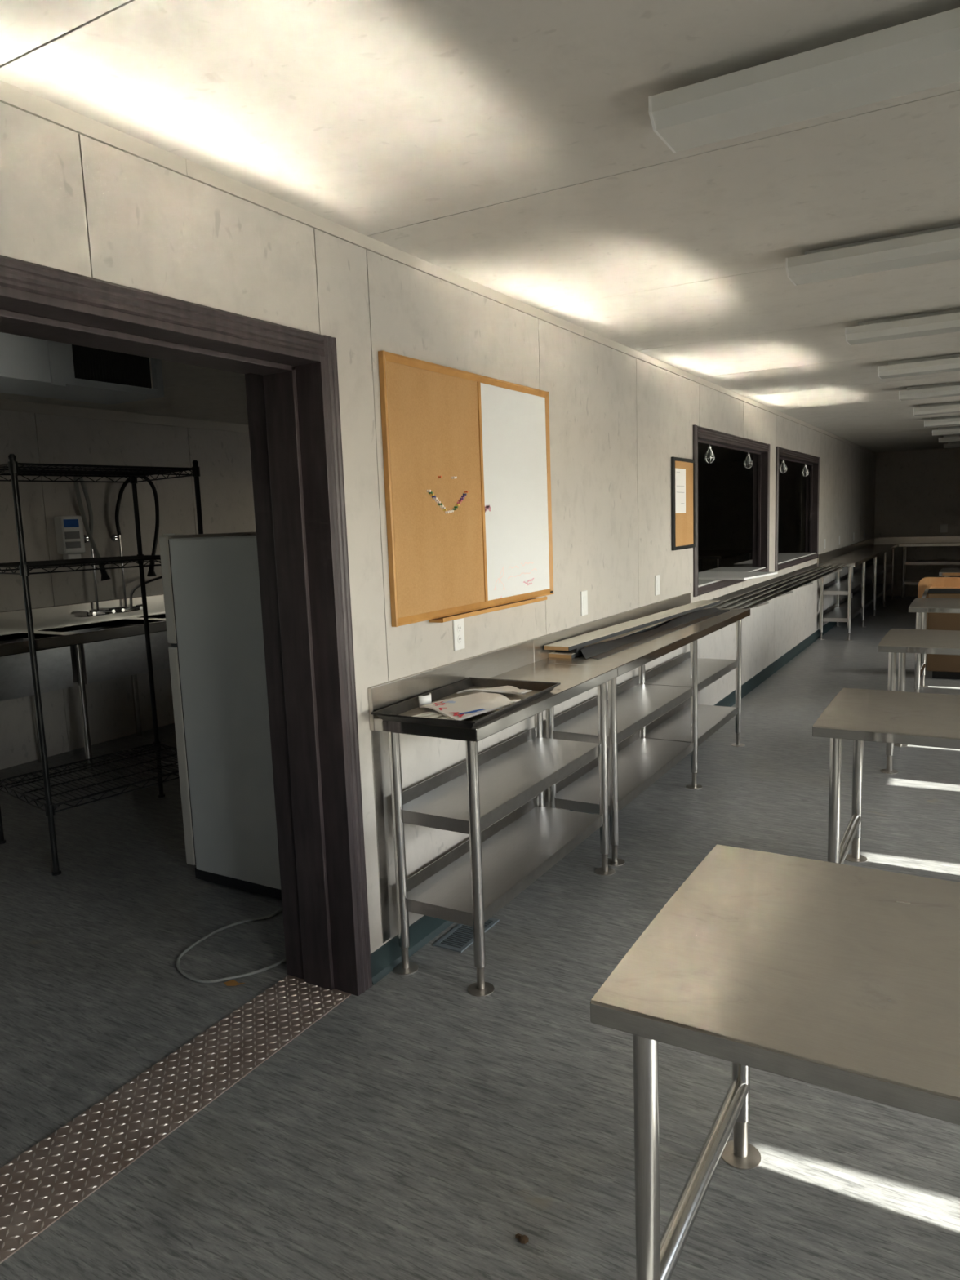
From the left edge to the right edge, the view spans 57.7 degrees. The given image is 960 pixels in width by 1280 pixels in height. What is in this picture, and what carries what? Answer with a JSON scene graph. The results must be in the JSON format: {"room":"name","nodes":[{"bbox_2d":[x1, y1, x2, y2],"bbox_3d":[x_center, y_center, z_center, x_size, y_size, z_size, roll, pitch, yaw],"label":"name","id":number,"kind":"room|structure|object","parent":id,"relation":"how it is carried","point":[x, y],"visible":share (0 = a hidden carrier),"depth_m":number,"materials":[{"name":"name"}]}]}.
{"room":"cafeteria","nodes":[
{"label":"cafeteria","id":0,"kind":"room"},
{"bbox_2d":[0,399,256,769],"bbox_3d":[-1.219,-0.901,9.176,0.126,2.442,18.120,2,9,30],"label":"wall","id":1,"kind":"structure","parent":0,"point":[35,433],"depth_m":6.41,"materials":[{"name":"grey paint"}]},
{"bbox_2d":[53,515,84,559],"bbox_3d":[-2.881,-0.719,6.123,0.100,0.305,0.165,2,9,30],"label":"soap dispenser","id":2,"kind":"object","parent":1,"relation":"attached to","point":[69,535],"visible":0.94,"depth_m":6.08,"materials":[{"name":"white plastic"}]},
{"bbox_2d":[0,594,164,634],"bbox_3d":[-2.853,-0.191,6.280,0.028,0.155,2.800,2,9,30],"label":"backsplash","id":3,"kind":"structure","parent":1,"relation":"attached to","point":[11,621],"depth_m":6.17,"materials":[{"name":"silver metal"}]},
{"bbox_2d":[73,474,118,617],"bbox_3d":[-2.721,-0.673,6.179,0.240,1.019,0.358,-7,9,-30],"label":"tap","id":4,"kind":"object","parent":1,"relation":"attached to","point":[89,529],"visible":0.85,"depth_m":6.18,"materials":[{"name":"silver metal"}]},
{"bbox_2d":[111,475,162,613],"bbox_3d":[-2.539,-0.720,6.473,0.439,1.019,0.228,-4,8,-14],"label":"tap","id":5,"kind":"object","parent":1,"relation":"attached to","point":[114,537],"visible":0.77,"depth_m":6.47,"materials":[{"name":"silver metal"}]},
{"bbox_2d":[0,80,876,953],"bbox_3d":[1.907,-0.708,6.965,0.284,2.430,18.800,2,9,30],"label":"wall","id":6,"kind":"structure","parent":0,"point":[80,194],"depth_m":3.06,"materials":[{"name":"grey paint"}]},
{"bbox_2d":[0,254,372,995],"bbox_3d":[-1.035,0.251,1.992,0.312,2.087,2.014,2,9,30],"label":"door frame","id":7,"kind":"structure","parent":6,"relation":"in","point":[291,373],"depth_m":2.71,"materials":[{"name":"brown wood"}]},
{"bbox_2d":[453,617,465,650],"bbox_3d":[-0.080,-0.023,3.324,0.008,0.122,0.073,2,9,30],"label":"wall plate","id":8,"kind":"object","parent":6,"relation":"attached to","point":[458,624],"visible":0.84,"depth_m":3.32,"materials":[{"name":"white plastic"}]},
{"bbox_2d":[457,635,462,643],"bbox_3d":[-0.077,-0.003,3.325,0.002,0.033,0.033,2,9,30],"label":"receptacle","id":9,"kind":"object","parent":8,"relation":"attached to","point":[459,637],"depth_m":3.32,"materials":[{"name":"grey plastic"}]},
{"bbox_2d":[457,624,462,632],"bbox_3d":[-0.078,-0.044,3.320,0.002,0.033,0.033,2,9,30],"label":"receptacle","id":10,"kind":"object","parent":8,"relation":"attached to","point":[459,626],"depth_m":3.32,"materials":[{"name":"grey plastic"}]},
{"bbox_2d":[377,350,553,626],"bbox_3d":[0.022,-0.568,3.402,0.063,0.914,1.233,2,9,30],"label":"board","id":11,"kind":"object","parent":6,"relation":"attached to","point":[491,434],"visible":1,"depth_m":3.29,"materials":[{"name":"brown wood"}]},
{"bbox_2d":[580,590,587,616],"bbox_3d":[0.521,-0.184,4.342,0.007,0.122,0.073,2,9,30],"label":"wall plate","id":12,"kind":"object","parent":6,"relation":"attached to","point":[584,594],"visible":1,"depth_m":4.33,"materials":[{"name":"white plastic"}]},
{"bbox_2d":[370,622,839,985],"bbox_3d":[3.221,0.144,8.992,0.016,0.100,14.247,2,9,30],"label":"baseboard","id":13,"kind":"structure","parent":6,"relation":"attached to","point":[386,957],"depth_m":3.21,"materials":[{"name":"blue rubber"}]},
{"bbox_2d":[530,592,690,662],"bbox_3d":[0.820,-0.088,4.852,0.017,0.143,2.338,2,9,30],"label":"backsplash","id":14,"kind":"structure","parent":6,"relation":"attached to","point":[540,654],"depth_m":4.55,"materials":[{"name":"silver metal"}]},
{"bbox_2d":[654,574,659,595],"bbox_3d":[1.078,-0.334,5.287,0.007,0.122,0.073,2,9,30],"label":"wall plate","id":15,"kind":"object","parent":6,"relation":"attached to","point":[656,577],"visible":1,"depth_m":5.27,"materials":[{"name":"white plastic"}]},
{"bbox_2d":[671,456,695,551],"bbox_3d":[1.323,-0.883,5.655,0.018,0.582,0.461,2,9,30],"label":"cork board","id":16,"kind":"object","parent":6,"relation":"attached to","point":[682,525],"visible":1,"depth_m":5.69,"materials":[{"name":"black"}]},
{"bbox_2d":[675,467,685,513],"bbox_3d":[1.286,-0.956,5.586,0.001,0.282,0.216,2,9,30],"label":"notice sheet","id":17,"kind":"object","parent":16,"relation":"attached to","point":[680,473],"visible":1,"depth_m":5.58,"materials":[{"name":"white paper"}]},
{"bbox_2d":[693,424,769,596],"bbox_3d":[1.844,-1.023,6.941,0.416,1.147,2.282,2,9,30],"label":"window","id":18,"kind":"structure","parent":6,"relation":"in","point":[761,451],"depth_m":7.62,"materials":[{"name":"brown wood"}]},
{"bbox_2d":[704,444,715,462],"bbox_3d":[1.669,-1.362,6.334,0.076,0.150,0.076,2,9,30],"label":"lamp","id":19,"kind":"object","parent":18,"relation":"attached to","point":[708,452],"visible":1,"depth_m":6.32,"materials":[{"name":"silver metal"}]},
{"bbox_2d":[697,571,777,580],"bbox_3d":[1.900,-0.502,6.782,0.600,0.016,0.660,4,10,39],"label":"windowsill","id":20,"kind":"structure","parent":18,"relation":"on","point":[730,575],"depth_m":6.67,"materials":[{"name":"silver metal"}]},
{"bbox_2d":[743,452,752,468],"bbox_3d":[2.258,-1.520,7.332,0.076,0.150,0.076,2,9,30],"label":"lamp","id":21,"kind":"object","parent":18,"relation":"attached to","point":[747,460],"visible":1,"depth_m":7.32,"materials":[{"name":"grey"}]},
{"bbox_2d":[706,563,844,608],"bbox_3d":[2.793,-0.473,7.929,0.300,0.160,4.985,2,9,30],"label":"slide","id":22,"kind":"object","parent":6,"relation":"attached to","point":[758,594],"visible":0.68,"depth_m":7.45,"materials":[{"name":"metal"}]},
{"bbox_2d":[733,446,819,571],"bbox_3d":[3.150,-1.373,9.155,0.416,1.147,2.272,2,9,30],"label":"window","id":23,"kind":"structure","parent":6,"relation":"in","point":[782,560],"depth_m":9.80,"materials":[{"name":"brown wood"}]},
{"bbox_2d":[778,459,786,473],"bbox_3d":[2.973,-1.712,8.544,0.076,0.150,0.076,2,9,30],"label":"lamp","id":24,"kind":"object","parent":23,"relation":"attached to","point":[783,464],"visible":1,"depth_m":8.53,"materials":[{"name":"grey"}]},
{"bbox_2d":[801,463,808,476],"bbox_3d":[3.567,-1.871,9.552,0.076,0.150,0.076,2,9,30],"label":"lamp","id":25,"kind":"object","parent":23,"relation":"attached to","point":[805,468],"visible":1,"depth_m":9.54,"materials":[{"name":"grey"}]},
{"bbox_2d":[817,538,871,566],"bbox_3d":[5.233,-1.271,12.337,0.017,0.143,5.190,2,9,30],"label":"backsplash","id":26,"kind":"structure","parent":6,"relation":"attached to","point":[833,553],"depth_m":11.67,"materials":[{"name":"silver metal"}]},
{"bbox_2d":[0,595,959,1279],"bbox_3d":[2.158,0.554,7.016,8.000,0.100,18.800,2,9,30],"label":"floor","id":27,"kind":"structure","parent":0,"point":[423,1124],"depth_m":2.45,"materials":[{"name":"plastic"}]},
{"bbox_2d":[0,594,171,771],"bbox_3d":[-2.559,0.262,6.178,0.673,1.045,2.800,2,9,30],"label":"sink","id":28,"kind":"object","parent":27,"relation":"on","point":[71,647],"visible":0.45,"depth_m":5.79,"materials":[{"name":"silver metal"}]},
{"bbox_2d":[0,453,203,875],"bbox_3d":[-1.929,0.060,4.401,0.693,1.880,0.954,4,10,39],"label":"wire shelving","id":29,"kind":"object","parent":27,"relation":"on","point":[133,473],"visible":0.78,"depth_m":4.29,"materials":[{"name":"black metal"}]},
{"bbox_2d":[0,974,351,1263],"bbox_3d":[-1.005,1.281,2.136,0.273,0.007,1.850,2,9,30],"label":"plate","id":30,"kind":"object","parent":27,"relation":"on","point":[45,1182],"visible":1,"depth_m":2.31,"materials":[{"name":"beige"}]},
{"bbox_2d":[158,532,281,899],"bbox_3d":[-0.857,0.276,3.859,0.750,1.520,0.670,2,9,30],"label":"refrigerator","id":31,"kind":"object","parent":27,"relation":"on","point":[211,582],"visible":0.32,"depth_m":3.60,"materials":[{"name":"grey metal"}]},
{"bbox_2d":[176,907,286,983],"bbox_3d":[-0.802,1.119,3.253,0.659,0.011,0.416,-8,10,-39],"label":"power cord","id":32,"kind":"object","parent":27,"relation":"on","point":[203,981],"visible":0.75,"depth_m":3.08,"materials":[{"name":"grey plastic"}]},
{"bbox_2d":[223,979,244,986],"bbox_3d":[-0.834,1.162,2.945,0.075,0.008,0.035,2,9,30],"label":"dry leaf","id":33,"kind":"object","parent":27,"relation":"on","point":[231,983],"visible":1,"depth_m":2.95,"materials":[{"name":"brown plant"}]},
{"bbox_2d":[432,917,498,952],"bbox_3d":[-0.049,1.094,3.259,0.120,0.005,0.280,2,9,30],"label":"floor vent","id":34,"kind":"object","parent":27,"relation":"in","point":[460,937],"visible":0.66,"depth_m":3.22,"materials":[{"name":"grey metal"}]},
{"bbox_2d":[368,640,617,996],"bbox_3d":[0.123,0.578,3.317,0.409,0.998,1.178,2,9,30],"label":"worktable","id":35,"kind":"object","parent":27,"relation":"on","point":[469,884],"depth_m":3.14,"materials":[{"name":"silver metal"}]},
{"bbox_2d":[368,640,533,730],"bbox_3d":[-0.064,0.148,3.354,0.017,0.143,1.170,2,9,30],"label":"backsplash","id":36,"kind":"structure","parent":35,"relation":"attached to","point":[489,664],"depth_m":3.25,"materials":[{"name":"silver metal"}]},
{"bbox_2d":[371,677,560,728],"bbox_3d":[-0.027,0.209,2.994,0.403,0.030,0.669,2,9,30],"label":"baking tray","id":37,"kind":"object","parent":35,"relation":"on","point":[402,712],"visible":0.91,"depth_m":3.00,"materials":[{"name":"metal"}]},
{"bbox_2d":[410,711,451,719],"bbox_3d":[-0.136,0.244,2.798,0.165,0.012,0.110,2,9,30],"label":"scraps","id":38,"kind":"object","parent":37,"relation":"on","point":[428,714],"visible":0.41,"depth_m":2.80,"materials":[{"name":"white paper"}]},
{"bbox_2d":[418,693,447,707],"bbox_3d":[-0.151,0.202,3.020,0.036,0.042,0.148,4,10,37],"label":"paper roll","id":39,"kind":"object","parent":37,"relation":"on","point":[423,700],"visible":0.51,"depth_m":2.97,"materials":[{"name":"white paper"}]},
{"bbox_2d":[420,692,520,720],"bbox_3d":[-0.032,0.214,2.900,0.298,0.030,0.267,-8,10,-35],"label":"paper bag","id":40,"kind":"object","parent":37,"relation":"on","point":[464,707],"visible":0.99,"depth_m":2.87,"materials":[{"name":"white paper"}]},
{"bbox_2d":[433,701,464,717],"bbox_3d":[-0.099,0.224,2.839,0.179,0.009,0.155,2,9,30],"label":"print","id":41,"kind":"object","parent":40,"relation":"on","point":[447,708],"depth_m":2.84,"materials":[{"name":"red"}]},
{"bbox_2d":[459,708,484,714],"bbox_3d":[-0.024,0.229,2.785,0.094,0.003,0.026,-7,9,-30],"label":"print","id":42,"kind":"object","parent":40,"relation":"on","point":[463,711],"depth_m":2.79,"materials":[{"name":"blue paper"}]},
{"bbox_2d":[457,685,531,694],"bbox_3d":[0.057,0.185,3.119,0.211,0.021,0.207,-6,9,-28],"label":"paper bag","id":43,"kind":"object","parent":37,"relation":"on","point":[504,689],"visible":1,"depth_m":3.13,"materials":[{"name":"white paper"}]},
{"bbox_2d":[373,662,617,742],"bbox_3d":[0.115,0.206,3.258,0.392,0.042,1.170,2,9,30],"label":"countertop","id":44,"kind":"structure","parent":35,"relation":"on","point":[575,680],"depth_m":3.13,"materials":[{"name":"silver metal"}]},
{"bbox_2d":[402,727,599,834],"bbox_3d":[0.113,0.506,3.323,0.312,0.090,1.058,2,9,30],"label":"shelf","id":45,"kind":"object","parent":35,"relation":"attached to","point":[517,770],"depth_m":3.21,"materials":[{"name":"metal"}]},
{"bbox_2d":[406,796,601,926],"bbox_3d":[0.124,0.818,3.366,0.312,0.090,1.058,2,9,30],"label":"shelf","id":46,"kind":"object","parent":35,"relation":"attached to","point":[518,848],"depth_m":3.27,"materials":[{"name":"metal"}]},
{"bbox_2d":[515,1233,528,1244],"bbox_3d":[0.088,1.277,1.859,0.034,0.011,0.022,2,9,30],"label":"crumb","id":47,"kind":"object","parent":27,"relation":"on","point":[523,1239],"visible":1,"depth_m":1.85,"materials":[{"name":"brown food"}]},
{"bbox_2d":[530,592,750,866],"bbox_3d":[1.005,0.342,4.811,0.409,0.998,2.338,2,9,30],"label":"worktable","id":48,"kind":"object","parent":27,"relation":"on","point":[634,763],"depth_m":4.51,"materials":[{"name":"silver metal"}]},
{"bbox_2d":[554,676,692,746],"bbox_3d":[0.743,0.337,4.392,0.312,0.090,1.193,2,9,30],"label":"shelf","id":49,"kind":"object","parent":48,"relation":"attached to","point":[639,703],"depth_m":4.29,"materials":[{"name":"metal"}]},
{"bbox_2d":[555,730,692,815],"bbox_3d":[0.754,0.649,4.435,0.312,0.090,1.193,2,9,30],"label":"shelf","id":50,"kind":"object","parent":48,"relation":"attached to","point":[642,760],"depth_m":4.34,"materials":[{"name":"metal"}]},
{"bbox_2d":[548,608,702,658],"bbox_3d":[0.878,-0.064,4.803,0.120,0.018,2.021,3,9,31],"label":"plank","id":51,"kind":"object","parent":48,"relation":"on","point":[555,655],"visible":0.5,"depth_m":4.45,"materials":[{"name":"brown"}]},
{"bbox_2d":[555,645,584,653],"bbox_3d":[0.413,0.039,4.004,0.110,0.026,0.090,2,9,30],"label":"block","id":52,"kind":"object","parent":51,"relation":"on","point":[577,650],"visible":0.45,"depth_m":3.96,"materials":[{"name":"black plastic"}]},
{"bbox_2d":[543,600,720,650],"bbox_3d":[0.920,-0.106,4.769,0.124,0.018,2.148,3,9,33],"label":"plank","id":53,"kind":"object","parent":52,"relation":"on","point":[588,638],"visible":1,"depth_m":4.46,"materials":[{"name":"brown"}]},
{"bbox_2d":[534,608,750,676],"bbox_3d":[0.998,-0.031,4.756,0.392,0.042,2.338,2,9,30],"label":"countertop","id":54,"kind":"structure","parent":48,"relation":"on","point":[626,660],"depth_m":4.21,"materials":[{"name":"silver metal"}]},
{"bbox_2d":[580,607,720,658],"bbox_3d":[0.998,-0.072,4.767,0.055,0.038,2.080,3,9,32],"label":"plank","id":55,"kind":"object","parent":48,"relation":"on","point":[593,650],"visible":1,"depth_m":4.49,"materials":[{"name":"black plastic"}]},
{"bbox_2d":[644,651,737,691],"bbox_3d":[1.294,0.190,5.327,0.312,0.090,0.973,2,9,30],"label":"shelf","id":56,"kind":"object","parent":48,"relation":"attached to","point":[676,672],"depth_m":5.27,"materials":[{"name":"metal"}]},
{"bbox_2d":[645,697,737,746],"bbox_3d":[1.306,0.501,5.370,0.312,0.090,0.973,2,9,30],"label":"shelf","id":57,"kind":"object","parent":48,"relation":"attached to","point":[674,725],"depth_m":5.32,"materials":[{"name":"metal"}]},
{"bbox_2d":[697,549,752,572],"bbox_3d":[3.491,-0.863,13.271,0.900,0.920,2.000,2,9,30],"label":"worktable","id":58,"kind":"object","parent":27,"relation":"on","point":[702,554],"visible":0.28,"depth_m":13.01,"materials":[{"name":"silver metal"}]},
{"bbox_2d":[590,844,959,1279],"bbox_3d":[1.172,0.933,1.326,1.830,0.757,0.758,2,9,30],"label":"table","id":59,"kind":"object","parent":27,"relation":"on","point":[845,979],"visible":1,"depth_m":1.47,"materials":[{"name":"silver metal"}]},
{"bbox_2d":[817,538,897,640],"bbox_3d":[5.418,-0.840,12.296,0.409,0.998,5.190,2,9,30],"label":"worktable","id":60,"kind":"object","parent":27,"relation":"on","point":[851,556],"depth_m":11.30,"materials":[{"name":"silver metal"}]},
{"bbox_2d":[822,603,862,622],"bbox_3d":[4.452,-0.342,10.706,0.312,0.090,1.258,2,9,30],"label":"shelf","id":61,"kind":"object","parent":60,"relation":"attached to","point":[836,613],"depth_m":10.54,"materials":[{"name":"metal"}]},
{"bbox_2d":[823,578,862,595],"bbox_3d":[4.441,-0.653,10.664,0.312,0.090,1.258,2,9,30],"label":"shelf","id":62,"kind":"object","parent":60,"relation":"attached to","point":[835,587],"depth_m":10.49,"materials":[{"name":"metal"}]},
{"bbox_2d":[839,596,874,608],"bbox_3d":[5.092,-0.513,11.790,0.312,0.090,1.258,2,9,30],"label":"shelf","id":63,"kind":"object","parent":60,"relation":"attached to","point":[855,602],"depth_m":11.72,"materials":[{"name":"metal"}]},
{"bbox_2d":[840,573,874,584],"bbox_3d":[5.080,-0.825,11.748,0.312,0.090,1.258,2,9,30],"label":"shelf","id":64,"kind":"object","parent":60,"relation":"attached to","point":[864,580],"depth_m":11.66,"materials":[{"name":"metal"}]},
{"bbox_2d":[818,544,897,566],"bbox_3d":[5.412,-1.213,12.241,0.392,0.042,5.190,2,9,30],"label":"countertop","id":65,"kind":"structure","parent":60,"relation":"on","point":[854,558],"depth_m":11.33,"materials":[{"name":"silver metal"}]},
{"bbox_2d":[853,586,884,599],"bbox_3d":[5.731,-0.684,12.874,0.312,0.090,1.258,2,9,30],"label":"shelf","id":66,"kind":"object","parent":60,"relation":"attached to","point":[869,593],"depth_m":12.84,"materials":[{"name":"metal"}]},
{"bbox_2d":[853,567,884,577],"bbox_3d":[5.719,-0.996,12.832,0.312,0.090,1.258,2,9,30],"label":"shelf","id":67,"kind":"object","parent":60,"relation":"attached to","point":[876,572],"depth_m":12.75,"materials":[{"name":"metal"}]},
{"bbox_2d":[865,581,892,591],"bbox_3d":[6.365,-0.854,13.950,0.312,0.090,1.238,2,9,30],"label":"shelf","id":68,"kind":"object","parent":60,"relation":"attached to","point":[869,586],"depth_m":13.95,"materials":[{"name":"metal"}]},
{"bbox_2d":[865,562,892,570],"bbox_3d":[6.354,-1.166,13.907,0.312,0.090,1.238,2,9,30],"label":"shelf","id":69,"kind":"object","parent":60,"relation":"attached to","point":[870,566],"depth_m":13.84,"materials":[{"name":"metal"}]},
{"bbox_2d":[812,688,959,864],"bbox_3d":[2.196,0.659,3.063,1.830,0.757,0.758,2,9,30],"label":"table","id":70,"kind":"object","parent":27,"relation":"on","point":[858,715],"visible":0.84,"depth_m":3.22,"materials":[{"name":"metal"}]},
{"bbox_2d":[875,536,959,598],"bbox_3d":[8.232,-1.163,13.912,3.580,0.998,0.448,2,9,30],"label":"worktable","id":71,"kind":"object","parent":27,"relation":"on","point":[904,542],"depth_m":14.42,"materials":[{"name":"silver metal"}]},
{"bbox_2d":[903,580,919,584],"bbox_3d":[7.540,-0.944,14.350,0.980,0.045,0.360,2,9,30],"label":"shelf","id":72,"kind":"object","parent":71,"relation":"attached to","point":[905,582],"depth_m":14.42,"materials":[{"name":"metal"}]},
{"bbox_2d":[898,542,959,546],"bbox_3d":[8.388,-1.528,13.754,3.180,0.042,0.435,2,9,30],"label":"countertop","id":73,"kind":"structure","parent":71,"relation":"on","point":[949,544],"depth_m":14.20,"materials":[{"name":"silver metal"}]},
{"bbox_2d":[904,560,959,564],"bbox_3d":[7.528,-1.270,14.305,0.980,0.045,0.360,2,9,30],"label":"shelf","id":74,"kind":"object","parent":71,"relation":"attached to","point":[906,562],"depth_m":14.22,"materials":[{"name":"metal"}]},
{"bbox_2d":[877,628,959,773],"bbox_3d":[3.248,0.377,4.848,1.830,0.757,0.758,2,9,30],"label":"table","id":75,"kind":"object","parent":27,"relation":"on","point":[902,642],"visible":0.87,"depth_m":5.01,"materials":[{"name":"metal"}]},
{"bbox_2d":[908,598,959,692],"bbox_3d":[4.299,0.096,6.629,1.830,0.757,0.758,2,9,30],"label":"table","id":76,"kind":"object","parent":27,"relation":"on","point":[922,606],"visible":0.91,"depth_m":6.79,"materials":[{"name":"metal"}]},
{"bbox_2d":[917,577,959,679],"bbox_3d":[4.560,-0.097,7.581,1.390,0.862,0.542,2,9,30],"label":"base cabinet","id":77,"kind":"object","parent":27,"relation":"on","point":[942,666],"visible":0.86,"depth_m":7.62,"materials":[{"name":"laminate"}]},
{"bbox_2d":[938,568,959,577],"bbox_3d":[6.293,-0.432,9.963,1.830,0.757,0.758,2,9,30],"label":"table","id":78,"kind":"object","parent":27,"relation":"on","point":[947,572],"visible":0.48,"depth_m":10.05,"materials":[{"name":"metal"}]},
{"bbox_2d":[0,0,959,464],"bbox_3d":[2.067,-1.961,6.673,8.200,0.120,19.000,2,9,30],"label":"ceiling","id":79,"kind":"structure","parent":0,"point":[512,148],"depth_m":2.19,"materials":[{"name":"grey paint"}]},
{"bbox_2d":[0,332,66,393],"bbox_3d":[-2.257,-1.104,3.066,0.388,0.289,1.460,2,9,30],"label":"bulkhead","id":80,"kind":"object","parent":79,"relation":"attached to","point":[26,363],"visible":0.57,"depth_m":3.50,"materials":[{"name":"grey paint"}]},
{"bbox_2d":[13,342,164,404],"bbox_3d":[-1.764,-1.242,3.909,0.380,0.279,0.508,2,9,30],"label":"return grille","id":81,"kind":"object","parent":80,"relation":"attached to","point":[95,375],"visible":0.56,"depth_m":3.85,"materials":[{"name":"grey metal"}]},
{"bbox_2d":[648,7,959,153],"bbox_3d":[1.460,-1.103,1.314,2.440,0.088,0.200,2,9,30],"label":"ceiling light","id":82,"kind":"object","parent":79,"relation":"attached to","point":[922,54],"visible":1,"depth_m":1.72,"materials":[{"name":"white plastic"}]},
{"bbox_2d":[785,223,959,285],"bbox_3d":[2.177,-1.295,2.530,2.440,0.088,0.200,2,9,30],"label":"ceiling light","id":83,"kind":"object","parent":79,"relation":"attached to","point":[941,244],"visible":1,"depth_m":2.95,"materials":[{"name":"white plastic"}]},
{"bbox_2d":[844,308,959,345],"bbox_3d":[2.894,-1.487,3.747,2.440,0.088,0.200,2,9,30],"label":"ceiling light","id":84,"kind":"object","parent":79,"relation":"attached to","point":[947,321],"visible":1,"depth_m":4.18,"materials":[{"name":"white plastic"}]},
{"bbox_2d":[877,354,959,378],"bbox_3d":[3.612,-1.679,4.963,2.440,0.088,0.200,2,9,30],"label":"ceiling light","id":85,"kind":"object","parent":79,"relation":"attached to","point":[948,363],"visible":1,"depth_m":5.40,"materials":[{"name":"white plastic"}]},
{"bbox_2d":[898,382,959,400],"bbox_3d":[4.329,-1.871,6.179,2.440,0.088,0.200,2,9,30],"label":"ceiling light","id":86,"kind":"object","parent":79,"relation":"attached to","point":[949,389],"visible":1,"depth_m":6.63,"materials":[{"name":"white plastic"}]},
{"bbox_2d":[913,401,959,416],"bbox_3d":[5.046,-2.063,7.395,2.440,0.088,0.200,2,9,30],"label":"ceiling light","id":87,"kind":"object","parent":79,"relation":"attached to","point":[946,407],"visible":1,"depth_m":7.86,"materials":[{"name":"white plastic"}]},
{"bbox_2d":[924,415,959,427],"bbox_3d":[5.763,-2.255,8.612,2.440,0.088,0.200,2,9,30],"label":"ceiling light","id":88,"kind":"object","parent":79,"relation":"attached to","point":[946,420],"visible":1,"depth_m":9.08,"materials":[{"name":"white plastic"}]},
{"bbox_2d":[932,426,959,435],"bbox_3d":[6.481,-2.448,9.828,2.440,0.088,0.200,2,9,30],"label":"ceiling light","id":89,"kind":"object","parent":79,"relation":"attached to","point":[956,429],"visible":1,"depth_m":10.31,"materials":[{"name":"white plastic"}]},
{"bbox_2d":[938,434,959,443],"bbox_3d":[7.198,-2.640,11.044,2.440,0.088,0.200,2,9,30],"label":"ceiling light","id":90,"kind":"object","parent":79,"relation":"attached to","point":[947,438],"visible":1,"depth_m":11.53,"materials":[{"name":"white plastic"}]},
{"bbox_2d":[943,441,959,448],"bbox_3d":[7.915,-2.832,12.260,2.440,0.088,0.200,2,9,30],"label":"ceiling light","id":91,"kind":"object","parent":79,"relation":"attached to","point":[956,444],"visible":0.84,"depth_m":12.76,"materials":[{"name":"white plastic"}]},
{"bbox_2d":[697,447,959,595],"bbox_3d":[6.926,-1.978,14.888,8.120,2.442,0.120,2,9,30],"label":"wall","id":92,"kind":"structure","parent":0,"point":[917,491],"depth_m":14.81,"materials":[{"name":"paint"}]},
{"bbox_2d":[875,536,959,546],"bbox_3d":[8.326,-1.616,14.039,3.580,0.143,0.013,2,9,30],"label":"backsplash","id":93,"kind":"structure","parent":92,"relation":"attached to","point":[886,540],"depth_m":14.62,"materials":[{"name":"silver metal"}]},
{"bbox_2d":[940,524,947,533],"bbox_3d":[7.669,-1.846,14.396,0.110,0.140,0.006,2,9,30],"label":"wall plate","id":94,"kind":"object","parent":92,"relation":"attached to","point":[944,527],"visible":1,"depth_m":14.39,"materials":[{"name":"white plastic"}]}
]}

